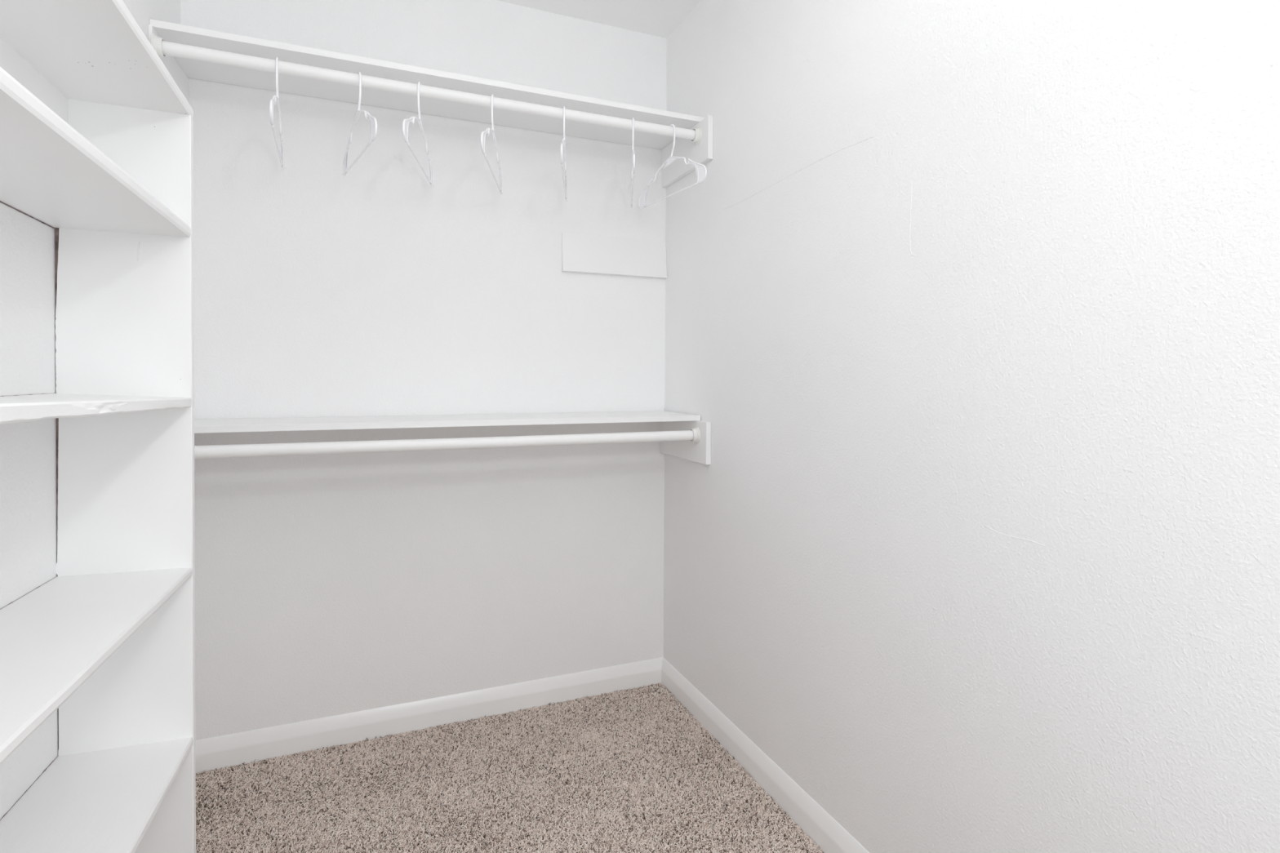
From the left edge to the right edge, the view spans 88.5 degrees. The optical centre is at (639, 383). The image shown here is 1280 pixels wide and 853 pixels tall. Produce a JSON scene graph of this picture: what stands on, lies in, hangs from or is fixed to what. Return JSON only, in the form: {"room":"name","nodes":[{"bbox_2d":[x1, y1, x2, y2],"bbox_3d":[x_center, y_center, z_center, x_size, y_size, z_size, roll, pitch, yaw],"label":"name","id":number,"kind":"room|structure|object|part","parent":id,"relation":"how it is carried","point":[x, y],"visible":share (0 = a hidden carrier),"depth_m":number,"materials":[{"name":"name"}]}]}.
{"room":"walk-in closet","nodes":[
{"label":"walk-in closet","id":0,"kind":"room"},
{"bbox_2d":[0,0,180,819],"bbox_3d":[-0.783,-0.035,0.480,0.100,2.500,3.050,0,1,-23],"label":"wall","id":1,"kind":"structure","parent":0,"point":[28,450],"depth_m":1.03,"materials":[{"name":"white paint"}]},
{"bbox_2d":[148,24,188,102],"bbox_3d":[-1.255,-0.811,1.754,0.019,0.141,0.312,0,1,-23],"label":"cleat","id":2,"kind":"object","parent":1,"relation":"attached to","point":[177,73],"visible":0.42,"depth_m":1.79,"materials":[{"name":"white paint"}]},
{"bbox_2d":[151,33,702,144],"bbox_3d":[-0.502,-0.835,1.917,1.516,0.058,0.058,0,1,-23],"label":"closet rod","id":3,"kind":"object","parent":1,"relation":"attached to","point":[163,48],"visible":0.93,"depth_m":1.84,"materials":[{"name":"paint"}]},
{"bbox_2d":[151,33,165,57],"bbox_3d":[-1.192,-0.835,1.627,0.020,0.058,0.058,0,1,-23],"label":"cup","id":4,"kind":"object","parent":3,"relation":"on","point":[158,43],"depth_m":1.61,"materials":[{"name":"white plastic"}]},
{"bbox_2d":[269,57,284,169],"bbox_3d":[-0.954,-0.739,1.730,0.006,0.236,0.442,0,1,-25],"label":"clothes hanger","id":5,"kind":"object","parent":3,"relation":"hanging from","point":[273,101],"visible":0.99,"depth_m":1.71,"materials":[{"name":"white plastic"}]},
{"bbox_3d":[-0.908,-0.686,1.632,0.006,0.134,0.224,0,1,-25],"label":"arm","id":6,"kind":"part","parent":5,"relation":"part of","materials":[{"name":"white plastic"}]},
{"bbox_3d":[-1.001,-0.689,1.829,0.006,0.134,0.224,0,1,-25],"label":"arm","id":7,"kind":"part","parent":5,"relation":"part of","materials":[{"name":"white plastic"}]},
{"bbox_2d":[342,71,377,175],"bbox_3d":[-0.777,-0.737,1.811,0.006,0.239,0.442,0,1,-34],"label":"clothes hanger","id":8,"kind":"object","parent":3,"relation":"hanging from","point":[373,120],"visible":0.91,"depth_m":1.79,"materials":[{"name":"white plastic"}]},
{"bbox_3d":[-0.838,-0.690,1.901,0.006,0.134,0.224,0,2,-34],"label":"arm","id":9,"kind":"part","parent":8,"relation":"part of","materials":[{"name":"white plastic"}]},
{"bbox_3d":[-0.716,-0.684,1.720,0.006,0.134,0.224,0,2,-34],"label":"arm","id":10,"kind":"part","parent":8,"relation":"part of","materials":[{"name":"white plastic"}]},
{"bbox_2d":[402,81,434,186],"bbox_3d":[-0.626,-0.738,1.869,0.007,0.236,0.442,0,0,-8],"label":"clothes hanger","id":11,"kind":"object","parent":3,"relation":"hanging from","point":[406,122],"visible":0.94,"depth_m":1.84,"materials":[{"name":"white plastic"}]},
{"bbox_3d":[-0.610,-0.687,1.761,0.006,0.134,0.224,0,0,-8],"label":"arm","id":12,"kind":"part","parent":11,"relation":"part of"},
{"bbox_3d":[-0.641,-0.686,1.977,0.006,0.134,0.224,0,0,-8],"label":"arm","id":13,"kind":"part","parent":11,"relation":"part of"},
{"bbox_2d":[480,93,502,194],"bbox_3d":[-0.436,-0.737,1.948,0.006,0.239,0.442,0,1,-5],"label":"clothes hanger","id":14,"kind":"object","parent":3,"relation":"hanging from","point":[486,131],"visible":0.94,"depth_m":1.93,"materials":[{"name":"white plastic"}]},
{"bbox_3d":[-0.427,-0.687,1.841,0.006,0.134,0.224,0,0,-5],"label":"arm","id":15,"kind":"part","parent":14,"relation":"part of","materials":[{"name":"white plastic"}]},
{"bbox_3d":[-0.445,-0.687,2.058,0.006,0.134,0.224,0,0,-5],"label":"arm","id":16,"kind":"part","parent":14,"relation":"part of","materials":[{"name":"white plastic"}]},
{"bbox_2d":[560,106,567,200],"bbox_3d":[-0.234,-0.738,2.034,0.007,0.236,0.442,0,0,-4],"label":"clothes hanger","id":17,"kind":"object","parent":3,"relation":"hanging from","point":[563,142],"visible":0.98,"depth_m":2.02,"materials":[{"name":"white plastic"}]},
{"bbox_3d":[-0.226,-0.687,1.926,0.006,0.134,0.224,0,0,-5],"label":"arm","id":18,"kind":"part","parent":17,"relation":"part of","materials":[{"name":"white plastic"}]},
{"bbox_3d":[-0.243,-0.687,2.143,0.006,0.134,0.224,0,0,-5],"label":"arm","id":19,"kind":"part","parent":17,"relation":"part of","materials":[{"name":"white plastic"}]},
{"bbox_2d":[631,117,635,208],"bbox_3d":[-0.023,-0.738,2.122,0.006,0.239,0.442,0,1,-2],"label":"clothes hanger","id":20,"kind":"object","parent":3,"relation":"hanging from","point":[633,172],"visible":1,"depth_m":2.10,"materials":[{"name":"white plastic"}]},
{"bbox_3d":[-0.026,-0.688,2.232,0.006,0.134,0.224,0,0,-2],"label":"arm","id":21,"kind":"part","parent":20,"relation":"part of"},
{"bbox_3d":[-0.020,-0.687,2.014,0.006,0.134,0.224,0,0,-2],"label":"arm","id":22,"kind":"part","parent":20,"relation":"part of","materials":[{"name":"white plastic"}]},
{"bbox_2d":[638,124,706,208],"bbox_3d":[0.100,-0.739,2.177,0.006,0.236,0.442,0,2,-28],"label":"clothes hanger","id":23,"kind":"object","parent":3,"relation":"hanging from","point":[700,169],"visible":0.94,"depth_m":2.15,"materials":[{"name":"white plastic"}]},
{"bbox_3d":[0.048,-0.691,2.275,0.006,0.134,0.224,0,2,-28],"label":"arm","id":24,"kind":"part","parent":23,"relation":"part of"},
{"bbox_3d":[0.149,-0.685,2.081,0.006,0.134,0.224,0,2,-28],"label":"arm","id":25,"kind":"part","parent":23,"relation":"part of"},
{"bbox_2d":[690,126,702,144],"bbox_3d":[0.187,-0.835,2.207,0.020,0.058,0.058,0,1,-23],"label":"cup","id":26,"kind":"object","parent":3,"relation":"on","point":[695,133],"depth_m":2.19,"materials":[{"name":"white plastic"}]},
{"bbox_2d":[194,426,700,459],"bbox_3d":[-0.508,0.174,1.931,1.516,0.058,0.058,0,1,-23],"label":"closet rod","id":27,"kind":"object","parent":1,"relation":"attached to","point":[239,451],"visible":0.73,"depth_m":1.88,"materials":[{"name":"paint"}]},
{"bbox_2d":[689,426,700,443],"bbox_3d":[0.182,0.174,2.221,0.020,0.058,0.058,0,1,-23],"label":"cup","id":28,"kind":"object","parent":27,"relation":"on","point":[695,434],"depth_m":2.20,"materials":[{"name":"white plastic"}]},
{"bbox_2d":[180,0,666,740],"bbox_3d":[-0.636,-0.058,2.250,1.744,2.500,0.100,0,1,-23],"label":"wall","id":29,"kind":"structure","parent":0,"point":[326,585],"depth_m":2.15,"materials":[{"name":"white paint"}]},
{"bbox_2d":[149,18,703,149],"bbox_3d":[-0.553,-0.891,2.052,1.542,0.018,0.301,0,1,-23],"label":"closet shelf","id":30,"kind":"object","parent":29,"relation":"attached to","point":[169,32],"visible":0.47,"depth_m":1.96,"materials":[{"name":"white paint"}]},
{"bbox_2d":[195,657,662,774],"bbox_3d":[-0.620,1.096,2.213,1.544,0.094,0.014,0,1,-23],"label":"baseboard","id":31,"kind":"structure","parent":29,"relation":"attached to","point":[246,747],"depth_m":2.16,"materials":[{"name":"paint"}]},
{"bbox_2d":[194,410,700,433],"bbox_3d":[-0.561,0.115,2.068,1.539,0.018,0.295,0,1,-23],"label":"closet shelf","id":32,"kind":"object","parent":29,"relation":"attached to","point":[300,424],"visible":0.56,"depth_m":1.95,"materials":[{"name":"white paint"}]},
{"bbox_2d":[561,232,666,278],"bbox_3d":[-0.088,-0.470,2.409,0.408,0.139,0.019,0,1,-23],"label":"access panel","id":33,"kind":"object","parent":29,"relation":"attached to","point":[580,253],"visible":1,"depth_m":2.40,"materials":[{"name":"white paint"}]},
{"bbox_2d":[195,685,816,852],"bbox_3d":[-0.051,1.189,0.861,1.544,0.050,2.950,0,1,-23],"label":"floor","id":34,"kind":"structure","parent":0,"point":[658,686],"depth_m":1.80,"materials":[{"name":"beige carpet"}]},
{"bbox_2d":[0,0,195,852],"bbox_3d":[-0.703,0.332,0.675,0.198,1.662,1.098,0,1,-23],"label":"shelving unit","id":35,"kind":"object","parent":34,"relation":"on","point":[96,132],"visible":1,"depth_m":1.13,"materials":[{"name":"white paint"}]},
{"bbox_3d":[-0.700,-0.271,0.667,0.197,0.025,1.058,0,1,-23],"label":"shelf","id":36,"kind":"part","parent":35,"relation":"part of","materials":[{"name":"white paint"}]},
{"bbox_3d":[-0.702,0.028,0.671,0.197,0.045,1.058,0,1,-23],"label":"shelf","id":37,"kind":"part","parent":35,"relation":"part of","materials":[{"name":"paint"}]},
{"bbox_3d":[-0.703,0.328,0.675,0.197,0.064,1.058,0,1,-23],"label":"shelf","id":38,"kind":"part","parent":35,"relation":"part of","materials":[{"name":"white paint"}]},
{"bbox_3d":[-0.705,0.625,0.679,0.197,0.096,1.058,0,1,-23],"label":"shelf","id":39,"kind":"part","parent":35,"relation":"part of","materials":[{"name":"paint"}]},
{"bbox_3d":[-0.703,-0.489,0.673,0.197,0.020,1.078,0,1,-23],"label":"shelf","id":40,"kind":"part","parent":35,"relation":"part of","materials":[{"name":"white paint"}]},
{"bbox_3d":[-0.912,0.334,1.172,0.197,1.642,0.020,0,1,-23],"label":"panel","id":41,"kind":"part","parent":35,"relation":"part of","materials":[{"name":"white paint"}]},
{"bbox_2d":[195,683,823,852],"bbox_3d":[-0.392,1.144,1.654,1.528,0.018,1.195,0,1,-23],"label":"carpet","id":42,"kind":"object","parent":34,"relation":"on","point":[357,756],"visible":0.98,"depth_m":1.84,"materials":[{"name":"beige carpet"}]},
{"bbox_2d":[497,0,701,38],"bbox_3d":[-0.038,-1.336,0.827,1.744,0.100,3.150,0,1,-23],"label":"ceiling","id":43,"kind":"structure","parent":0,"point":[659,18],"depth_m":2.30,"materials":[{"name":"paint"}]},
{"bbox_2d":[662,0,1279,852],"bbox_3d":[0.732,-0.035,1.117,0.101,2.500,3.050,0,1,-23],"label":"wall","id":44,"kind":"structure","parent":0,"point":[972,307],"depth_m":1.22,"materials":[{"name":"white paint"}]},
{"bbox_2d":[659,420,711,464],"bbox_3d":[0.155,0.194,2.334,0.018,0.140,0.366,0,1,-23],"label":"cleat","id":45,"kind":"object","parent":44,"relation":"attached to","point":[700,452],"visible":0.69,"depth_m":2.27,"materials":[{"name":"white paint"}]},
{"bbox_2d":[661,115,713,187],"bbox_3d":[0.161,-0.811,2.320,0.018,0.141,0.366,0,1,-23],"label":"cleat","id":46,"kind":"object","parent":44,"relation":"attached to","point":[702,153],"visible":0.96,"depth_m":2.29,"materials":[{"name":"white paint"}]},
{"bbox_2d":[661,657,869,852],"bbox_3d":[0.654,1.117,1.157,0.014,0.094,2.950,0,1,-23],"label":"baseboard","id":47,"kind":"structure","parent":44,"relation":"attached to","point":[824,830],"depth_m":1.86,"materials":[{"name":"paint"}]}
]}

